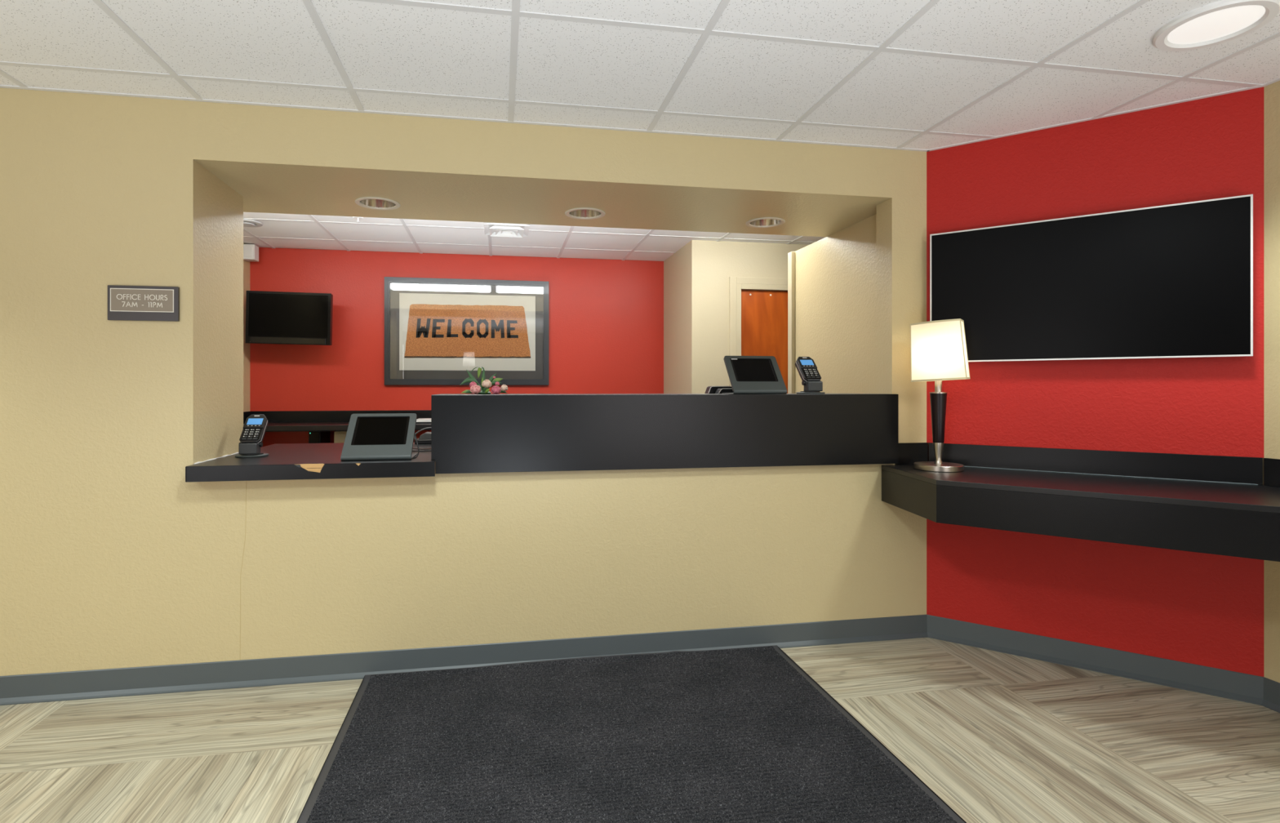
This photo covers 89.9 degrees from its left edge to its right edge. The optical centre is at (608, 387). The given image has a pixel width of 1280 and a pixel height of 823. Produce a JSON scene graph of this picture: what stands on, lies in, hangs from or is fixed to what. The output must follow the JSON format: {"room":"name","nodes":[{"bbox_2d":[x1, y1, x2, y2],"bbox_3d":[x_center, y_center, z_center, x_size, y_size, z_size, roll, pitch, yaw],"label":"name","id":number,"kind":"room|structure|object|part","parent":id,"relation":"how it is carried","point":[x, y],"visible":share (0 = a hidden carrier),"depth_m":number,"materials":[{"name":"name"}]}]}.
{"room":"hotel lobby","nodes":[
{"label":"hotel lobby","id":0,"kind":"room"},
{"bbox_2d":[243,242,249,411],"bbox_3d":[-2.745,0.004,3.873,0.100,2.390,2.720,0,0,-10],"label":"wall","id":1,"kind":"structure","parent":0,"point":[246,264],"depth_m":5.14,"materials":[{"name":"beige paint"}]},
{"bbox_2d":[243,411,252,423],"bbox_3d":[-2.874,0.240,4.982,0.018,0.094,0.489,0,0,-10],"label":"backsplash","id":2,"kind":"structure","parent":1,"relation":"attached to","point":[246,414],"depth_m":5.09,"materials":[{"name":"black laminate"}]},
{"bbox_2d":[243,244,258,262],"bbox_3d":[-2.859,-1.074,5.111,0.090,0.120,0.103,0,0,-10],"label":"junction box","id":3,"kind":"object","parent":1,"relation":"attached to","point":[251,251],"visible":0.89,"depth_m":5.07,"materials":[{"name":"white plastic"}]},
{"bbox_2d":[249,247,663,446],"bbox_3d":[-1.222,0.004,5.566,3.675,2.390,0.100,0,0,-10],"label":"wall","id":4,"kind":"structure","parent":0,"point":[606,316],"depth_m":5.44,"materials":[{"name":"red paint"}]},
{"bbox_2d":[244,290,333,345],"bbox_3d":[-2.528,-0.545,5.136,0.639,0.421,0.228,0,0,-7],"label":"television","id":5,"kind":"object","parent":4,"relation":"attached to","point":[277,317],"visible":1,"depth_m":5.03,"materials":[{"name":"black plastic"}]},
{"bbox_2d":[252,409,431,422],"bbox_3d":[-1.202,0.240,5.508,3.454,0.094,0.019,0,0,-10],"label":"backsplash","id":6,"kind":"structure","parent":4,"relation":"attached to","point":[273,416],"depth_m":5.29,"materials":[{"name":"black laminate"}]},
{"bbox_2d":[384,276,548,385],"bbox_3d":[-1.205,-0.475,5.499,1.379,0.908,0.034,0,0,-10],"label":"framed picture","id":7,"kind":"object","parent":4,"relation":"attached to","point":[437,331],"visible":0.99,"depth_m":5.50,"materials":[{"name":"grey"}]},
{"bbox_2d":[0,87,926,675],"bbox_3d":[-0.983,0.004,3.067,7.500,2.390,0.796,0,0,-10],"label":"wall","id":8,"kind":"structure","parent":0,"point":[109,558],"depth_m":2.67,"materials":[{"name":"beige paint"}]},
{"bbox_2d":[107,284,179,321],"bbox_3d":[-1.825,-0.330,2.513,0.250,0.136,0.013,0,0,-10],"label":"sign","id":9,"kind":"object","parent":8,"relation":"attached to","point":[125,303],"visible":1,"depth_m":2.51,"materials":[{"name":"grey plastic"}]},
{"bbox_3d":[-1.827,-0.342,2.507,0.220,0.085,0.001,0,0,-10],"label":"message panel","id":10,"kind":"part","parent":9,"relation":"part of","materials":[{"name":"brown"}]},
{"bbox_2d":[185,441,435,481],"bbox_3d":[-1.266,0.333,3.059,0.941,0.067,1.010,0,0,-10],"label":"countertop","id":11,"kind":"structure","parent":8,"relation":"attached to","point":[284,461],"depth_m":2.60,"materials":[{"name":"black laminate"}]},
{"bbox_2d":[235,414,268,457],"bbox_3d":[-1.590,0.214,2.862,0.132,0.182,0.158,0,0,-10],"label":"card terminal","id":12,"kind":"object","parent":11,"relation":"on","point":[255,427],"visible":1,"depth_m":2.84,"materials":[{"name":"black plastic"}]},
{"bbox_2d":[340,413,417,460],"bbox_3d":[-0.992,0.211,2.788,0.281,0.189,0.222,0,0,-10],"label":"monitor","id":13,"kind":"object","parent":11,"relation":"on","point":[377,436],"visible":0.98,"depth_m":2.77,"materials":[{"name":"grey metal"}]},
{"bbox_3d":[-0.993,0.303,2.792,0.281,0.005,0.212,0,0,-10],"label":"foot plate","id":14,"kind":"part","parent":13,"relation":"part of","materials":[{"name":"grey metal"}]},
{"bbox_2d":[412,433,419,457],"bbox_3d":[-0.844,0.251,2.795,0.031,0.109,0.093,0,0,-10],"label":"cable","id":15,"kind":"object","parent":13,"relation":"hanging from","point":[415,433],"visible":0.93,"depth_m":2.81,"materials":[{"name":"black plastic"}]},
{"bbox_2d":[413,426,431,444],"bbox_3d":[-0.984,0.260,3.531,0.164,0.090,0.141,0,0,-10],"label":"receipt printer","id":16,"kind":"object","parent":11,"relation":"on","point":[424,438],"visible":0.61,"depth_m":3.47,"materials":[{"name":"black plastic"}]},
{"bbox_3d":[-0.980,0.266,3.537,0.125,0.036,0.110,0,0,-10],"label":"printer lid","id":17,"kind":"part","parent":16,"relation":"part of","materials":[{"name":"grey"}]},
{"bbox_2d":[355,196,400,209],"bbox_3d":[-1.139,-0.971,3.157,0.212,0.136,0.212,0,0,-10],"label":"recessed light","id":18,"kind":"object","parent":8,"relation":"in","point":[371,202],"visible":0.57,"depth_m":3.22,"materials":[{"name":"beige"}]},
{"bbox_2d":[0,614,928,705],"bbox_3d":[-1.535,1.148,2.556,6.240,0.101,0.026,0,0,-10],"label":"baseboard","id":19,"kind":"structure","parent":8,"relation":"attached to","point":[206,676],"depth_m":2.68,"materials":[{"name":"grey plastic"}]},
{"bbox_2d":[564,207,605,219],"bbox_3d":[-0.123,-0.971,3.339,0.212,0.136,0.212,0,0,-10],"label":"recessed light","id":20,"kind":"object","parent":8,"relation":"in","point":[581,213],"visible":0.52,"depth_m":3.40,"materials":[{"name":"beige"}]},
{"bbox_2d":[431,393,898,473],"bbox_3d":[0.278,0.196,3.077,2.146,0.330,0.452,0,0,-10],"label":"reception counter","id":21,"kind":"object","parent":8,"relation":"attached to","point":[471,433],"visible":0.93,"depth_m":2.84,"materials":[{"name":"black laminate"}]},
{"bbox_2d":[459,366,507,394],"bbox_3d":[-0.585,-0.033,2.999,0.221,0.129,0.160,0,0,-12],"label":"bouquet","id":22,"kind":"object","parent":21,"relation":"on","point":[475,388],"visible":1,"depth_m":2.98,"materials":[{"name":"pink plant"}]},
{"bbox_3d":[-0.627,-0.013,2.962,0.035,0.032,0.033,0,0,-10],"label":"flower","id":23,"kind":"part","parent":22,"relation":"part of","materials":[{"name":"pink plant"}]},
{"bbox_3d":[-0.611,0.007,2.937,0.050,0.044,0.048,0,0,-10],"label":"flower","id":24,"kind":"part","parent":22,"relation":"part of","materials":[{"name":"pink plant"}]},
{"bbox_3d":[-0.566,-0.018,2.971,0.047,0.041,0.043,0,0,-10],"label":"flower","id":25,"kind":"part","parent":22,"relation":"part of","materials":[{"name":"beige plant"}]},
{"bbox_3d":[-0.521,0.011,2.958,0.046,0.041,0.043,0,0,-10],"label":"flower","id":26,"kind":"part","parent":22,"relation":"part of","materials":[{"name":"pink plant"}]},
{"bbox_3d":[-0.488,0.001,2.986,0.036,0.033,0.034,0,0,-10],"label":"flower","id":27,"kind":"part","parent":22,"relation":"part of","materials":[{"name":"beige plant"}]},
{"bbox_2d":[704,386,731,393],"bbox_3d":[0.610,0.011,3.240,0.241,0.038,0.065,0,0,-10],"label":"document tray","id":28,"kind":"object","parent":21,"relation":"on","point":[710,389],"visible":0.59,"depth_m":3.20,"materials":[{"name":"black plastic"}]},
{"bbox_2d":[715,387,733,393],"bbox_3d":[0.629,0.017,3.162,0.201,0.027,0.065,0,0,-10],"label":"document tray","id":29,"kind":"object","parent":21,"relation":"on","point":[723,389],"visible":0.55,"depth_m":3.12,"materials":[{"name":"black plastic"}]},
{"bbox_2d":[721,355,786,394],"bbox_3d":[0.686,-0.061,3.025,0.258,0.183,0.163,0,0,-10],"label":"tablet stand","id":30,"kind":"object","parent":21,"relation":"on","point":[748,375],"visible":1,"depth_m":3.01,"materials":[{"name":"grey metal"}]},
{"bbox_2d":[795,356,825,394],"bbox_3d":[0.967,-0.061,3.088,0.132,0.182,0.158,0,0,-10],"label":"card terminal","id":31,"kind":"object","parent":21,"relation":"on","point":[806,368],"visible":1,"depth_m":3.06,"materials":[{"name":"black plastic"}]},
{"bbox_2d":[745,217,785,227],"bbox_3d":[0.862,-0.971,3.522,0.212,0.136,0.212,0,0,-10],"label":"recessed light","id":32,"kind":"object","parent":8,"relation":"in","point":[764,222],"visible":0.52,"depth_m":3.58,"materials":[{"name":"beige"}]},
{"bbox_2d":[895,442,928,464],"bbox_3d":[1.455,0.318,3.075,0.165,0.104,0.013,0,0,-10],"label":"backsplash","id":33,"kind":"structure","parent":8,"relation":"attached to","point":[909,453],"depth_m":3.07,"materials":[{"name":"black laminate"}]},
{"bbox_2d":[243,212,826,261],"bbox_3d":[-0.198,-1.201,4.699,5.400,0.120,2.155,0,0,-10],"label":"ceiling","id":34,"kind":"structure","parent":0,"point":[278,230],"depth_m":4.87,"materials":[{"name":"white tile"}]},
{"bbox_2d":[243,218,263,226],"bbox_3d":[-2.504,-1.131,4.422,0.210,0.020,0.210,0,0,-10],"label":"ceiling vent","id":35,"kind":"object","parent":34,"relation":"in","point":[246,224],"visible":0.59,"depth_m":4.40,"materials":[{"name":"grey metal"}]},
{"bbox_2d":[352,216,364,222],"bbox_3d":[-1.680,-1.124,4.290,0.072,0.034,0.072,0,0,-10],"label":"sprinkler head","id":36,"kind":"object","parent":34,"relation":"attached to","point":[354,217],"visible":0.91,"depth_m":4.29},
{"bbox_2d":[484,223,529,237],"bbox_3d":[-0.735,-1.127,4.604,0.316,0.032,0.316,0,0,-10],"label":"ceiling vent","id":37,"kind":"object","parent":34,"relation":"in","point":[500,231],"visible":1,"depth_m":4.59,"materials":[{"name":"white metal"}]},
{"bbox_2d":[0,0,1279,151],"bbox_3d":[-0.478,-1.201,0.128,7.700,0.121,5.430,0,0,-10],"label":"ceiling","id":38,"kind":"structure","parent":0,"point":[913,75],"depth_m":2.23,"materials":[{"name":"white tile"}]},
{"bbox_2d":[1152,0,1279,51],"bbox_3d":[1.902,-1.137,2.010,0.296,0.016,0.296,0,0,-10],"label":"recessed light","id":39,"kind":"object","parent":38,"relation":"in","point":[1217,20],"visible":1,"depth_m":2.00,"materials":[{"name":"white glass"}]},
{"bbox_2d":[0,637,1279,822],"bbox_3d":[-0.721,1.239,1.542,7.700,0.080,8.300,0,0,-10],"label":"floor","id":40,"kind":"structure","parent":0,"point":[998,737],"depth_m":2.14,"materials":[{"name":"brown wood"}]},
{"bbox_2d":[308,431,329,443],"bbox_3d":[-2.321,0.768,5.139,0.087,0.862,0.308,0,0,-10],"label":"computer tower","id":41,"kind":"object","parent":40,"relation":"on","point":[314,437],"visible":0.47,"depth_m":5.00,"materials":[{"name":"black plastic"}]},
{"bbox_2d":[243,409,431,431],"bbox_3d":[-1.171,0.696,5.269,3.473,1.006,0.499,0,0,-10],"label":"countertop","id":42,"kind":"structure","parent":40,"relation":"on","point":[278,420],"depth_m":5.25,"materials":[{"name":"black laminate"}]},
{"bbox_2d":[416,417,431,423],"bbox_3d":[-1.412,0.271,5.213,0.300,0.032,0.210,0,0,-10],"label":"paper stack","id":43,"kind":"object","parent":42,"relation":"on","point":[420,420],"visible":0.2,"depth_m":5.11,"materials":[{"name":"white paper"}]},
{"bbox_2d":[416,422,431,423],"bbox_3d":[-1.412,0.281,5.213,0.300,0.012,0.210,0,0,-10],"label":"tray","id":44,"kind":"object","parent":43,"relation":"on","point":[416,422],"depth_m":5.10,"materials":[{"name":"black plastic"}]},
{"bbox_2d":[333,431,346,443],"bbox_3d":[-2.054,0.771,5.170,0.240,0.855,0.338,0,0,-10],"label":"filing cabinet","id":45,"kind":"object","parent":40,"relation":"on","point":[339,436],"visible":0.09,"depth_m":5.00,"materials":[{"name":"beige metal"}]},
{"bbox_2d":[296,644,966,822],"bbox_3d":[0.085,1.188,1.623,1.807,0.020,2.386,0,0,-10],"label":"floor mat","id":46,"kind":"object","parent":40,"relation":"on","point":[743,735],"visible":1,"depth_m":2.09,"materials":[{"name":"black carpet"}]},
{"bbox_2d":[663,240,704,393],"bbox_3d":[0.621,0.004,5.395,0.100,2.390,0.860,0,0,-10],"label":"wall","id":47,"kind":"structure","parent":0,"point":[684,270],"depth_m":5.14,"materials":[{"name":"beige paint"}]},
{"bbox_2d":[704,240,808,392],"bbox_3d":[1.585,0.004,5.175,1.725,2.390,0.100,0,0,-10],"label":"wall","id":48,"kind":"structure","parent":0,"point":[723,260],"depth_m":5.01,"materials":[{"name":"beige paint"}]},
{"bbox_2d":[728,276,787,393],"bbox_3d":[1.443,0.166,5.138,1.025,2.066,0.125,0,0,-10],"label":"door","id":49,"kind":"structure","parent":48,"relation":"in","point":[757,306],"depth_m":5.08,"materials":[{"name":"orange wood"}]},
{"bbox_2d":[795,214,875,393],"bbox_3d":[1.383,0.145,3.765,0.100,2.108,1.110,0,0,-10],"label":"wall partition","id":50,"kind":"structure","parent":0,"point":[835,274],"depth_m":3.72,"materials":[{"name":"beige paint"}]},
{"bbox_2d":[787,251,795,393],"bbox_3d":[1.279,0.146,4.304,0.133,2.106,0.057,0,0,-10],"label":"trim","id":51,"kind":"structure","parent":50,"relation":"attached to","point":[791,255],"depth_m":4.27,"materials":[{"name":"beige paint"}]},
{"bbox_2d":[926,86,1263,676],"bbox_3d":[2.040,0.004,2.803,1.160,2.390,0.099,0,0,35],"label":"wall","id":52,"kind":"structure","parent":0,"point":[1203,609],"depth_m":2.71,"materials":[{"name":"red paint"}]},
{"bbox_2d":[881,442,1279,561],"bbox_3d":[1.974,0.403,2.437,1.816,0.275,0.593,0,0,37],"label":"countertop","id":53,"kind":"structure","parent":52,"relation":"attached to","point":[1225,505],"depth_m":2.42,"materials":[{"name":"black laminate"}]},
{"bbox_2d":[910,318,969,471],"bbox_3d":[1.492,0.034,2.885,0.229,0.671,0.202,0,0,36],"label":"table lamp","id":54,"kind":"object","parent":53,"relation":"on","point":[938,348],"visible":1,"depth_m":2.84,"materials":[{"name":"white fabric"}]},
{"bbox_3d":[1.482,-0.292,2.892,0.202,0.020,0.146,0,0,36],"label":"shade trim","id":55,"kind":"part","parent":54,"relation":"part of","materials":[{"name":"beige fabric"}]},
{"bbox_3d":[1.488,0.296,2.888,0.045,0.095,0.045,0,0,-10],"label":"stem","id":56,"kind":"part","parent":54,"relation":"part of","materials":[{"name":"silver metal"}]},
{"bbox_3d":[1.493,-0.163,2.886,0.225,0.275,0.156,0,0,36],"label":"lamp shade","id":57,"kind":"part","parent":54,"relation":"part of","materials":[{"name":"white fabric"}]},
{"bbox_3d":[1.494,-0.035,2.885,0.223,0.021,0.158,0,0,36],"label":"shade trim","id":58,"kind":"part","parent":54,"relation":"part of","materials":[{"name":"beige fabric"}]},
{"bbox_2d":[929,194,1253,361],"bbox_3d":[1.988,-0.422,2.742,1.096,0.608,0.056,0,0,35],"label":"television","id":59,"kind":"object","parent":52,"relation":"attached to","point":[1175,280],"visible":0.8,"depth_m":2.66,"materials":[{"name":"black plastic"}]},
{"bbox_2d":[926,614,1263,705],"bbox_3d":[2.004,1.148,2.752,1.160,0.101,0.026,0,0,35],"label":"baseboard","id":60,"kind":"structure","parent":52,"relation":"attached to","point":[1236,686],"depth_m":2.69,"materials":[{"name":"grey plastic"}]},
{"bbox_2d":[928,442,1263,484],"bbox_3d":[2.009,0.318,2.754,1.153,0.104,0.012,0,0,35],"label":"backsplash","id":61,"kind":"structure","parent":52,"relation":"attached to","point":[1240,469],"depth_m":2.68,"materials":[{"name":"black laminate"}]},
{"bbox_2d":[1263,80,1279,682],"bbox_3d":[2.905,0.004,0.278,0.100,2.390,4.380,0,0,-10],"label":"wall","id":62,"kind":"structure","parent":0,"point":[1271,91],"depth_m":2.40,"materials":[{"name":"beige paint"}]},
{"bbox_2d":[1262,676,1279,712],"bbox_3d":[2.843,1.148,0.267,0.026,0.101,4.380,0,0,-10],"label":"baseboard","id":63,"kind":"structure","parent":62,"relation":"attached to","point":[1271,700],"depth_m":2.40,"materials":[{"name":"grey plastic"}]},
{"bbox_2d":[1263,457,1279,487],"bbox_3d":[2.535,0.318,2.092,0.012,0.104,0.662,0,0,-10],"label":"backsplash","id":64,"kind":"structure","parent":62,"relation":"attached to","point":[1271,466],"depth_m":2.39,"materials":[{"name":"black laminate"}]}
]}

